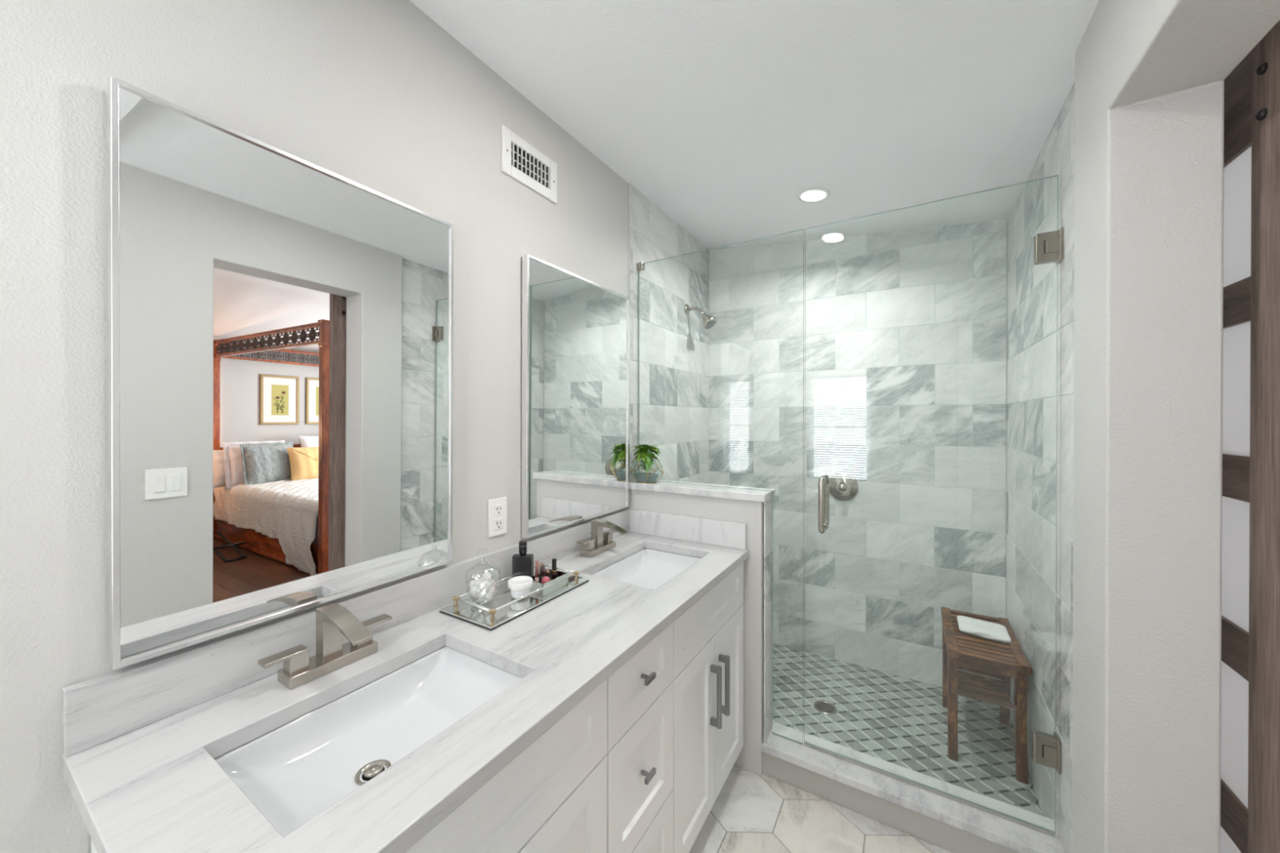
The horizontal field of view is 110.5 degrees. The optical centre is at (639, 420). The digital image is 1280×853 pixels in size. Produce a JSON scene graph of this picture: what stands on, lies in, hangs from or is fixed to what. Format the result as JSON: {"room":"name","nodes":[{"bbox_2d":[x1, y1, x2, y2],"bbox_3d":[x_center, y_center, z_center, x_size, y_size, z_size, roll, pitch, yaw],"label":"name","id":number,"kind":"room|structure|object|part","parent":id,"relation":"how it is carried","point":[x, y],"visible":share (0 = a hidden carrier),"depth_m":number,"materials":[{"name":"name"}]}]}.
{"room":"bathroom","nodes":[
{"label":"bathroom","id":0,"kind":"room"},
{"bbox_2d":[0,0,627,852],"bbox_3d":[-0.574,0.084,1.323,0.120,2.620,3.960,0,0,31],"label":"wall","id":1,"kind":"structure","parent":0,"point":[377,95],"depth_m":0.77,"materials":[{"name":"grey paint"}]},
{"bbox_2d":[106,75,453,670],"bbox_3d":[-0.690,-0.074,0.978,0.025,0.942,0.623,1,1,30],"label":"wall mirror","id":2,"kind":"object","parent":1,"relation":"attached to","point":[280,322],"visible":1,"depth_m":0.87,"materials":[{"name":"white mirror"}]},
{"bbox_2d":[62,508,631,757],"bbox_3d":[-0.467,0.461,1.364,0.020,0.102,1.603,0,0,31],"label":"backsplash","id":3,"kind":"structure","parent":1,"relation":"attached to","point":[95,711],"depth_m":0.85,"materials":[{"name":"stone"}]},
{"bbox_2d":[488,497,506,537],"bbox_3d":[-0.450,0.305,1.404,0.008,0.117,0.072,0,0,31],"label":"wall outlet","id":4,"kind":"object","parent":1,"relation":"attached to","point":[497,508],"visible":1,"depth_m":1.40,"materials":[{"name":"white plastic"}]},
{"bbox_2d":[493,503,502,515],"bbox_3d":[-0.448,0.283,1.403,0.004,0.034,0.034,0,0,31],"label":"receptacle","id":5,"kind":"object","parent":4,"relation":"attached to","point":[498,508],"depth_m":1.40,"materials":[{"name":"white plastic"}]},
{"bbox_2d":[493,517,502,530],"bbox_3d":[-0.448,0.328,1.403,0.004,0.034,0.034,0,0,31],"label":"receptacle","id":6,"kind":"object","parent":4,"relation":"attached to","point":[498,522],"depth_m":1.40,"materials":[{"name":"white plastic"}]},
{"bbox_2d":[501,124,556,204],"bbox_3d":[-0.372,-0.869,1.523,0.012,0.147,0.255,0,0,31],"label":"air vent","id":7,"kind":"object","parent":1,"relation":"in","point":[520,160],"visible":1,"depth_m":1.51,"materials":[{"name":"white metal"}]},
{"bbox_2d":[511,141,549,188],"bbox_3d":[-0.371,-0.871,1.523,0.010,0.078,0.182,0,0,31],"label":"grille","id":8,"kind":"object","parent":7,"relation":"attached to","point":[525,162],"depth_m":1.52,"materials":[{"name":"white metal"}]},
{"bbox_2d":[521,253,629,537],"bbox_3d":[-0.223,-0.081,1.748,0.027,0.946,0.625,0,0,31],"label":"wall mirror","id":9,"kind":"object","parent":1,"relation":"attached to","point":[575,328],"visible":1,"depth_m":1.67,"materials":[{"name":"white mirror"}]},
{"bbox_2d":[630,184,709,484],"bbox_3d":[0.198,0.139,2.470,0.006,2.500,0.955,0,0,31],"label":"tiled wall","id":10,"kind":"structure","parent":0,"point":[674,347],"depth_m":2.38,"materials":[{"name":"stone"}]},
{"bbox_2d":[627,182,630,481],"bbox_3d":[-0.051,-0.407,2.057,0.008,1.384,0.006,0,0,31],"label":"trim","id":11,"kind":"structure","parent":10,"relation":"attached to","point":[628,184],"depth_m":2.06,"materials":[{"name":"grey tile"}]},
{"bbox_2d":[684,304,716,329],"bbox_3d":[0.349,-0.597,2.534,0.183,0.159,0.088,0,0,31],"label":"shower","id":12,"kind":"object","parent":10,"relation":"attached to","point":[708,322],"visible":1,"depth_m":2.51,"materials":[{"name":"silver metal"}]},
{"bbox_3d":[0.321,-0.626,2.555,0.111,0.060,0.019,0,0,31],"label":"arm","id":13,"kind":"part","parent":12,"relation":"part of","materials":[{"name":"silver metal"}]},
{"bbox_2d":[627,488,764,775],"bbox_3d":[0.240,0.854,1.949,0.624,1.076,0.126,0,0,31],"label":"wall","id":14,"kind":"structure","parent":0,"point":[749,758],"depth_m":1.76,"materials":[{"name":"grey paint"}]},
{"bbox_2d":[628,480,774,502],"bbox_3d":[0.247,0.300,1.942,0.640,0.030,0.155,0,0,31],"label":"trim","id":15,"kind":"structure","parent":14,"relation":"on","point":[750,495],"depth_m":1.86,"materials":[{"name":"stone"}]},
{"bbox_2d":[630,444,663,483],"bbox_3d":[0.027,0.197,2.037,0.109,0.177,0.161,0,0,-40],"label":"potted plant","id":16,"kind":"object","parent":15,"relation":"on","point":[642,452],"visible":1,"depth_m":2.01,"materials":[{"name":"green plant"}]},
{"bbox_2d":[636,229,804,744],"bbox_3d":[0.315,0.259,1.930,0.756,2.014,0.028,0,0,31],"label":"fixed glass panel","id":17,"kind":"object","parent":15,"relation":"on","point":[640,266],"visible":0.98,"depth_m":1.80,"materials":[{"name":"grey"}]},
{"bbox_2d":[764,498,771,742],"bbox_3d":[0.517,0.794,1.790,0.006,0.956,0.108,0,0,31],"label":"tiled wall","id":18,"kind":"structure","parent":14,"relation":"attached to","point":[767,504],"depth_m":1.77,"materials":[{"name":"stone"}]},
{"bbox_2d":[408,0,1098,249],"bbox_3d":[0.560,-1.096,1.548,1.820,0.341,2.470,0,0,31],"label":"ceiling","id":19,"kind":"structure","parent":0,"point":[719,113],"depth_m":1.38,"materials":[{"name":"white paint"}]},
{"bbox_2d":[797,187,830,202],"bbox_3d":[0.788,-1.021,2.015,0.140,0.020,0.140,0,0,31],"label":"recessed light","id":20,"kind":"object","parent":19,"relation":"in","point":[812,194],"visible":1,"depth_m":2.01,"materials":[{"name":"white plastic"}]},
{"bbox_2d":[772,497,773,725],"bbox_3d":[0.282,0.854,2.003,0.628,1.074,0.006,0,0,31],"label":"tiled wall","id":21,"kind":"structure","parent":0,"point":[772,497],"depth_m":1.84,"materials":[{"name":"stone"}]},
{"bbox_2d":[762,751,1020,852],"bbox_3d":[0.888,1.347,1.583,0.914,0.092,0.135,0,0,31],"label":"shower curb face","id":22,"kind":"structure","parent":21,"relation":"attached to","point":[945,836],"depth_m":1.54,"materials":[{"name":"grey paint"}]},
{"bbox_2d":[761,721,1064,852],"bbox_3d":[0.892,1.284,1.578,0.900,0.030,0.159,0,0,31],"label":"shower curb","id":23,"kind":"structure","parent":21,"relation":"attached to","point":[1021,838],"depth_m":1.51,"materials":[{"name":"stone"}]},
{"bbox_2d":[688,764,954,852],"bbox_3d":[-0.072,1.399,0.258,2.273,0.003,4.052,0,0,31],"label":"floor","id":24,"kind":"structure","parent":0,"point":[752,812],"depth_m":1.52,"materials":[{"name":"tile"}]},
{"bbox_2d":[90,562,743,852],"bbox_3d":[-0.215,0.969,1.227,0.590,0.850,1.573,0,0,31],"label":"vanity cabinet","id":25,"kind":"object","parent":24,"relation":"on","point":[640,764],"visible":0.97,"depth_m":1.08,"materials":[{"name":"white paint"}]},
{"bbox_2d":[62,508,749,852],"bbox_3d":[-0.230,0.477,1.220,0.575,0.133,1.603,0,0,31],"label":"countertop","id":26,"kind":"structure","parent":25,"relation":"on","point":[142,741],"depth_m":0.79,"materials":[{"name":"stone"}]},
{"bbox_2d":[257,602,391,689],"bbox_3d":[-0.608,0.453,0.904,0.164,0.122,0.236,0,0,31],"label":"faucet","id":27,"kind":"object","parent":26,"relation":"on","point":[334,620],"visible":1,"depth_m":0.90,"materials":[{"name":"silver metal"}]},
{"bbox_3d":[-0.688,0.471,0.857,0.036,0.042,0.073,0,0,31],"label":"handle","id":28,"kind":"part","parent":27,"relation":"part of","materials":[{"name":"silver metal"}]},
{"bbox_3d":[-0.602,0.443,0.900,0.150,0.102,0.037,0,0,31],"label":"spout","id":29,"kind":"part","parent":27,"relation":"part of","materials":[{"name":"silver metal"}]},
{"bbox_3d":[-0.603,0.470,0.997,0.036,0.042,0.073,0,0,31],"label":"handle","id":30,"kind":"part","parent":27,"relation":"part of","materials":[{"name":"silver metal"}]},
{"bbox_2d":[213,645,521,836],"bbox_3d":[-0.455,0.589,0.810,0.330,0.087,0.465,0,0,31],"label":"sink basin","id":31,"kind":"object","parent":26,"relation":"in","point":[293,772],"visible":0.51,"depth_m":0.84,"materials":[{"name":"white ceramic"}]},
{"bbox_2d":[439,562,588,630],"bbox_3d":[-0.349,0.493,1.296,0.202,0.034,0.385,0,0,31],"label":"mirrored tray","id":32,"kind":"object","parent":26,"relation":"on","point":[500,609],"visible":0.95,"depth_m":1.21,"materials":[{"name":"silver metal"}]},
{"bbox_3d":[-0.498,0.490,1.203,0.018,0.026,0.018,0,0,-14],"label":"corner post","id":33,"kind":"part","parent":32,"relation":"part of","materials":[{"name":"gold metal"}]},
{"bbox_3d":[-0.436,0.482,1.162,0.150,0.006,0.006,0,0,33],"label":"glass rod","id":34,"kind":"part","parent":32,"relation":"part of","materials":[{"name":"white"}]},
{"bbox_2d":[464,547,500,607],"bbox_3d":[-0.430,0.426,1.211,0.092,0.154,0.092,0,0,31],"label":"jar","id":35,"kind":"object","parent":32,"relation":"on","point":[481,548],"visible":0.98,"depth_m":1.20,"materials":[{"name":"clear glass"}]},
{"bbox_2d":[469,572,495,599],"bbox_3d":[-0.429,0.454,1.209,0.068,0.066,0.065,0,0,-19],"label":"cotton balls","id":36,"kind":"object","parent":35,"relation":"in","point":[481,588],"visible":0.99,"depth_m":1.19,"materials":[{"name":"white fabric"}]},
{"bbox_3d":[-0.430,0.400,1.211,0.092,0.046,0.092,0,0,31],"label":"lid","id":37,"kind":"part","parent":35,"relation":"part of","materials":[{"name":"clear glass"}]},
{"bbox_3d":[-0.373,0.490,1.121,0.018,0.026,0.018,0,0,-14],"label":"corner post","id":38,"kind":"part","parent":32,"relation":"part of","materials":[{"name":"gold metal"}]},
{"bbox_3d":[-0.414,0.481,1.342,0.006,0.006,0.325,0,0,31],"label":"glass rod","id":39,"kind":"part","parent":32,"relation":"part of","materials":[{"name":"white"}]},
{"bbox_2d":[507,575,533,599],"bbox_3d":[-0.340,0.478,1.262,0.070,0.050,0.070,0,0,31],"label":"candle jar","id":40,"kind":"object","parent":32,"relation":"on","point":[519,586],"visible":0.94,"depth_m":1.24,"materials":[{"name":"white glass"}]},
{"bbox_3d":[-0.340,0.464,1.262,0.070,0.022,0.070,0,0,31],"label":"lid","id":41,"kind":"part","parent":40,"relation":"part of","materials":[{"name":"white"}]},
{"bbox_2d":[511,540,533,577],"bbox_3d":[-0.372,0.443,1.410,0.062,0.118,0.027,0,0,2],"label":"perfume bottle","id":42,"kind":"object","parent":32,"relation":"on","point":[523,563],"visible":0.99,"depth_m":1.40,"materials":[{"name":"black glass"}]},
{"bbox_3d":[-0.287,0.482,1.262,0.006,0.006,0.330,0,0,31],"label":"glass rod","id":43,"kind":"part","parent":32,"relation":"part of","materials":[{"name":"white"}]},
{"bbox_2d":[529,568,568,591],"bbox_3d":[-0.286,0.490,1.364,0.076,0.024,0.110,0,0,31],"label":"box","id":44,"kind":"object","parent":32,"relation":"on","point":[560,575],"visible":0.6,"depth_m":1.34,"materials":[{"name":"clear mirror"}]},
{"bbox_2d":[534,560,538,582],"bbox_3d":[-0.313,0.462,1.346,0.012,0.073,0.012,0,0,31],"label":"lip gloss","id":45,"kind":"object","parent":44,"relation":"in","point":[536,571],"visible":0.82,"depth_m":1.34,"materials":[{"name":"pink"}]},
{"bbox_2d":[539,565,545,582],"bbox_3d":[-0.301,0.475,1.370,0.016,0.048,0.016,0,0,31],"label":"lipstick","id":46,"kind":"object","parent":44,"relation":"in","point":[542,568],"visible":0.8,"depth_m":1.36,"materials":[{"name":"black"}]},
{"bbox_2d":[541,576,550,583],"bbox_3d":[-0.283,0.483,1.335,0.027,0.027,0.027,0,0,31],"label":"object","id":47,"kind":"object","parent":44,"relation":"in","point":[545,579],"visible":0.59,"depth_m":1.33,"materials":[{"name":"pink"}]},
{"bbox_2d":[545,568,550,577],"bbox_3d":[-0.289,0.483,1.389,0.014,0.032,0.013,0,0,31],"label":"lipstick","id":48,"kind":"object","parent":44,"relation":"in","point":[547,571],"visible":0.73,"depth_m":1.39,"materials":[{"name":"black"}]},
{"bbox_2d":[551,558,556,579],"bbox_3d":[-0.271,0.468,1.400,0.018,0.062,0.017,0,0,31],"label":"nail polish","id":49,"kind":"object","parent":44,"relation":"in","point":[553,570],"visible":0.95,"depth_m":1.40,"materials":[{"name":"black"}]},
{"bbox_2d":[551,572,556,579],"bbox_3d":[-0.271,0.488,1.400,0.017,0.022,0.017,0,0,31],"label":"bottle","id":50,"kind":"object","parent":49,"relation":"on","point":[553,574],"depth_m":1.39,"materials":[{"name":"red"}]},
{"bbox_3d":[-0.265,0.481,1.442,0.150,0.006,0.006,0,0,31],"label":"glass rod","id":51,"kind":"part","parent":32,"relation":"part of","materials":[{"name":"white"}]},
{"bbox_3d":[-0.201,0.489,1.403,0.018,0.026,0.018,0,0,-14],"label":"corner post","id":52,"kind":"part","parent":32,"relation":"part of","materials":[{"name":"gold metal"}]},
{"bbox_2d":[576,518,628,557],"bbox_3d":[-0.123,0.449,1.707,0.164,0.122,0.236,0,0,31],"label":"faucet","id":53,"kind":"object","parent":26,"relation":"on","point":[601,541],"visible":1,"depth_m":1.71,"materials":[{"name":"silver metal"}]},
{"bbox_3d":[-0.203,0.468,1.661,0.036,0.042,0.073,0,0,31],"label":"handle","id":54,"kind":"part","parent":53,"relation":"part of","materials":[{"name":"silver metal"}]},
{"bbox_3d":[-0.117,0.439,1.704,0.150,0.102,0.037,0,0,31],"label":"spout","id":55,"kind":"part","parent":53,"relation":"part of","materials":[{"name":"silver metal"}]},
{"bbox_3d":[-0.119,0.467,1.800,0.036,0.042,0.073,0,0,31],"label":"handle","id":56,"kind":"part","parent":53,"relation":"part of","materials":[{"name":"silver metal"}]},
{"bbox_2d":[591,548,701,589],"bbox_3d":[0.033,0.586,1.611,0.330,0.087,0.476,0,0,31],"label":"sink basin","id":57,"kind":"object","parent":26,"relation":"in","point":[649,568],"visible":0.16,"depth_m":1.75,"materials":[{"name":"white ceramic"}]},
{"bbox_3d":[-0.244,0.639,0.701,0.020,0.177,0.634,0,0,31],"label":"drawer","id":58,"kind":"part","parent":25,"relation":"part of","materials":[{"name":"white paint"}]},
{"bbox_3d":[-0.161,1.013,0.839,0.020,0.565,0.315,0,0,31],"label":"door","id":59,"kind":"part","parent":25,"relation":"part of","materials":[{"name":"white paint"}]},
{"bbox_3d":[0.004,0.878,1.110,0.020,0.297,0.313,0,0,31],"label":"drawer","id":60,"kind":"part","parent":25,"relation":"part of","materials":[{"name":"white paint"}]},
{"bbox_3d":[0.004,0.637,1.109,0.020,0.177,0.313,0,0,31],"label":"drawer","id":61,"kind":"part","parent":25,"relation":"part of","materials":[{"name":"white paint"}]},
{"bbox_3d":[0.017,0.879,1.102,0.028,0.013,0.044,0,0,31],"label":"knob","id":62,"kind":"part","parent":25,"relation":"part of","materials":[{"name":"silver metal"}]},
{"bbox_3d":[0.017,0.638,1.101,0.028,0.013,0.044,0,0,31],"label":"knob","id":63,"kind":"part","parent":25,"relation":"part of","materials":[{"name":"silver metal"}]},
{"bbox_3d":[0.004,1.163,1.111,0.020,0.264,0.313,0,0,31],"label":"drawer","id":64,"kind":"part","parent":25,"relation":"part of","materials":[{"name":"white paint"}]},
{"bbox_3d":[0.166,1.011,1.377,0.020,0.565,0.301,0,0,31],"label":"door","id":65,"kind":"part","parent":25,"relation":"part of","materials":[{"name":"white paint"}]},
{"bbox_3d":[0.245,0.636,1.506,0.020,0.177,0.607,0,0,31],"label":"drawer","id":66,"kind":"part","parent":25,"relation":"part of","materials":[{"name":"white paint"}]},
{"bbox_3d":[0.251,0.908,1.462,0.038,0.200,0.017,0,0,31],"label":"handle","id":67,"kind":"part","parent":25,"relation":"part of","materials":[{"name":"silver metal"}]},
{"bbox_3d":[0.290,0.908,1.526,0.038,0.200,0.017,0,0,31],"label":"handle","id":68,"kind":"part","parent":25,"relation":"part of","materials":[{"name":"silver metal"}]},
{"bbox_3d":[0.325,1.010,1.637,0.020,0.565,0.301,0,0,31],"label":"door","id":69,"kind":"part","parent":25,"relation":"part of","materials":[{"name":"white paint"}]},
{"bbox_2d":[708,219,1007,687],"bbox_3d":[1.089,0.129,2.490,1.508,2.480,0.006,0,0,31],"label":"tiled wall","id":70,"kind":"structure","parent":0,"point":[905,331],"depth_m":2.38,"materials":[{"name":"stone"}]},
{"bbox_2d":[829,472,858,500],"bbox_3d":[1.112,0.367,2.441,0.156,0.156,0.054,0,0,31],"label":"shower valve","id":71,"kind":"object","parent":70,"relation":"attached to","point":[842,486],"visible":0.99,"depth_m":2.44,"materials":[{"name":"silver metal"}]},
{"bbox_3d":[1.107,0.348,2.432,0.048,0.088,0.033,0,0,31],"label":"handle","id":72,"kind":"part","parent":71,"relation":"part of","materials":[{"name":"silver metal"}]},
{"bbox_2d":[773,643,1043,815],"bbox_3d":[0.851,1.341,2.104,1.508,0.002,0.910,0,0,31],"label":"floor","id":73,"kind":"structure","parent":0,"point":[898,720],"depth_m":1.97,"materials":[{"name":"tile"}]},
{"bbox_2d":[813,700,836,714],"bbox_3d":[0.866,1.339,2.073,0.100,0.002,0.100,0,0,31],"label":"floor drain","id":74,"kind":"object","parent":73,"relation":"on","point":[825,707],"visible":1,"depth_m":2.07,"materials":[{"name":"silver metal"}]},
{"bbox_2d":[941,606,1031,784],"bbox_3d":[1.429,1.117,1.865,0.250,0.450,0.463,0,0,31],"label":"stool","id":75,"kind":"object","parent":73,"relation":"on","point":[962,651],"visible":0.91,"depth_m":1.76,"materials":[{"name":"brown wood"}]},
{"bbox_3d":[1.427,1.130,2.065,0.033,0.422,0.062,0,0,31],"label":"leg","id":76,"kind":"part","parent":75,"relation":"part of","materials":[{"name":"brown wood"}]},
{"bbox_3d":[1.337,0.913,1.920,0.034,0.042,0.460,0,0,31],"label":"seat rail","id":77,"kind":"part","parent":75,"relation":"part of","materials":[{"name":"brown wood"}]},
{"bbox_3d":[1.251,1.131,1.774,0.033,0.422,0.062,0,0,31],"label":"leg","id":78,"kind":"part","parent":75,"relation":"part of","materials":[{"name":"brown wood"}]},
{"bbox_2d":[956,615,1011,643],"bbox_3d":[1.466,0.891,1.899,0.168,0.032,0.164,0,0,31],"label":"hand towel","id":79,"kind":"object","parent":75,"relation":"on","point":[989,630],"visible":1,"depth_m":1.88,"materials":[{"name":"white fabric"}]},
{"bbox_2d":[955,665,1017,710],"bbox_3d":[1.429,1.109,1.865,0.190,0.068,0.361,0,0,31],"label":"shelf","id":80,"kind":"object","parent":75,"relation":"attached to","point":[971,686],"depth_m":1.88,"materials":[{"name":"brown wood"}]},
{"bbox_3d":[1.608,1.130,1.955,0.033,0.422,0.062,0,0,31],"label":"leg","id":81,"kind":"part","parent":75,"relation":"part of","materials":[{"name":"brown wood"}]},
{"bbox_3d":[1.521,0.913,1.808,0.034,0.042,0.460,0,0,31],"label":"seat rail","id":82,"kind":"part","parent":75,"relation":"part of","materials":[{"name":"brown wood"}]},
{"bbox_3d":[1.431,1.132,1.664,0.033,0.422,0.062,0,0,31],"label":"leg","id":83,"kind":"part","parent":75,"relation":"part of","materials":[{"name":"brown wood"}]},
{"bbox_2d":[1005,314,1007,613],"bbox_3d":[1.162,0.079,2.542,1.820,2.620,0.154,0,0,31],"label":"wall","id":84,"kind":"structure","parent":0,"point":[1006,314],"depth_m":2.10,"materials":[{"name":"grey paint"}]},
{"bbox_2d":[1005,81,1075,852],"bbox_3d":[1.438,0.193,1.608,0.006,2.400,1.138,0,0,31],"label":"tiled wall","id":85,"kind":"structure","parent":0,"point":[1032,290],"depth_m":1.50,"materials":[{"name":"stone"}]},
{"bbox_2d":[804,174,1063,836],"bbox_3d":[0.959,0.262,1.539,0.740,2.011,0.145,0,0,31],"label":"glass shower door","id":86,"kind":"structure","parent":85,"relation":"attached to","point":[1048,247],"depth_m":1.37,"materials":[{"name":"grey"}]},
{"bbox_3d":[0.682,0.317,1.662,0.021,0.213,0.068,0,0,31],"label":"handle","id":87,"kind":"part","parent":86,"relation":"part of","materials":[{"name":"silver metal"}]},
{"bbox_3d":[0.723,0.316,1.728,0.021,0.213,0.068,0,0,31],"label":"handle","id":88,"kind":"part","parent":86,"relation":"part of","materials":[{"name":"silver metal"}]},
{"bbox_2d":[1071,0,1279,852],"bbox_3d":[0.489,0.089,-0.050,0.165,2.620,2.718,0,0,31],"label":"wall","id":89,"kind":"structure","parent":0,"point":[1150,75],"depth_m":0.92,"materials":[{"name":"grey paint"}]},
{"bbox_3d":[1.313,0.020,1.135,0.010,2.750,5.400,0,0,31],"label":"wall","id":90,"kind":"structure","parent":0,"visible":0},
{"bbox_2d":[1220,20,1279,852],"bbox_3d":[1.387,0.260,1.141,0.043,2.210,0.797,0,0,31],"label":"barn door","id":91,"kind":"structure","parent":90,"relation":"in","point":[1250,748],"depth_m":0.88,"materials":[{"name":"brown wood"}]},
{"bbox_3d":[1.397,0.859,1.140,0.014,0.097,0.610,0,0,31],"label":"rail","id":92,"kind":"part","parent":91,"relation":"part of","materials":[{"name":"brown wood"}]},
{"bbox_3d":[1.397,0.490,1.138,0.014,0.096,0.610,0,0,31],"label":"rail","id":93,"kind":"part","parent":91,"relation":"part of","materials":[{"name":"brown wood"}]},
{"bbox_3d":[1.397,0.122,1.137,0.014,0.094,0.610,0,0,31],"label":"rail","id":94,"kind":"part","parent":91,"relation":"part of","materials":[{"name":"brown wood"}]},
{"bbox_3d":[1.394,0.280,1.126,0.004,2.170,0.632,0,0,31],"label":"panel","id":95,"kind":"part","parent":91,"relation":"part of","materials":[{"name":"white"}]},
{"bbox_3d":[1.397,-0.252,1.135,0.014,0.090,0.610,0,0,31],"label":"rail","id":96,"kind":"part","parent":91,"relation":"part of","materials":[{"name":"brown wood"}]},
{"bbox_3d":[1.397,-0.708,1.134,0.014,0.275,0.610,0,0,31],"label":"rail","id":97,"kind":"part","parent":91,"relation":"part of","materials":[{"name":"brown wood"}]}
]}

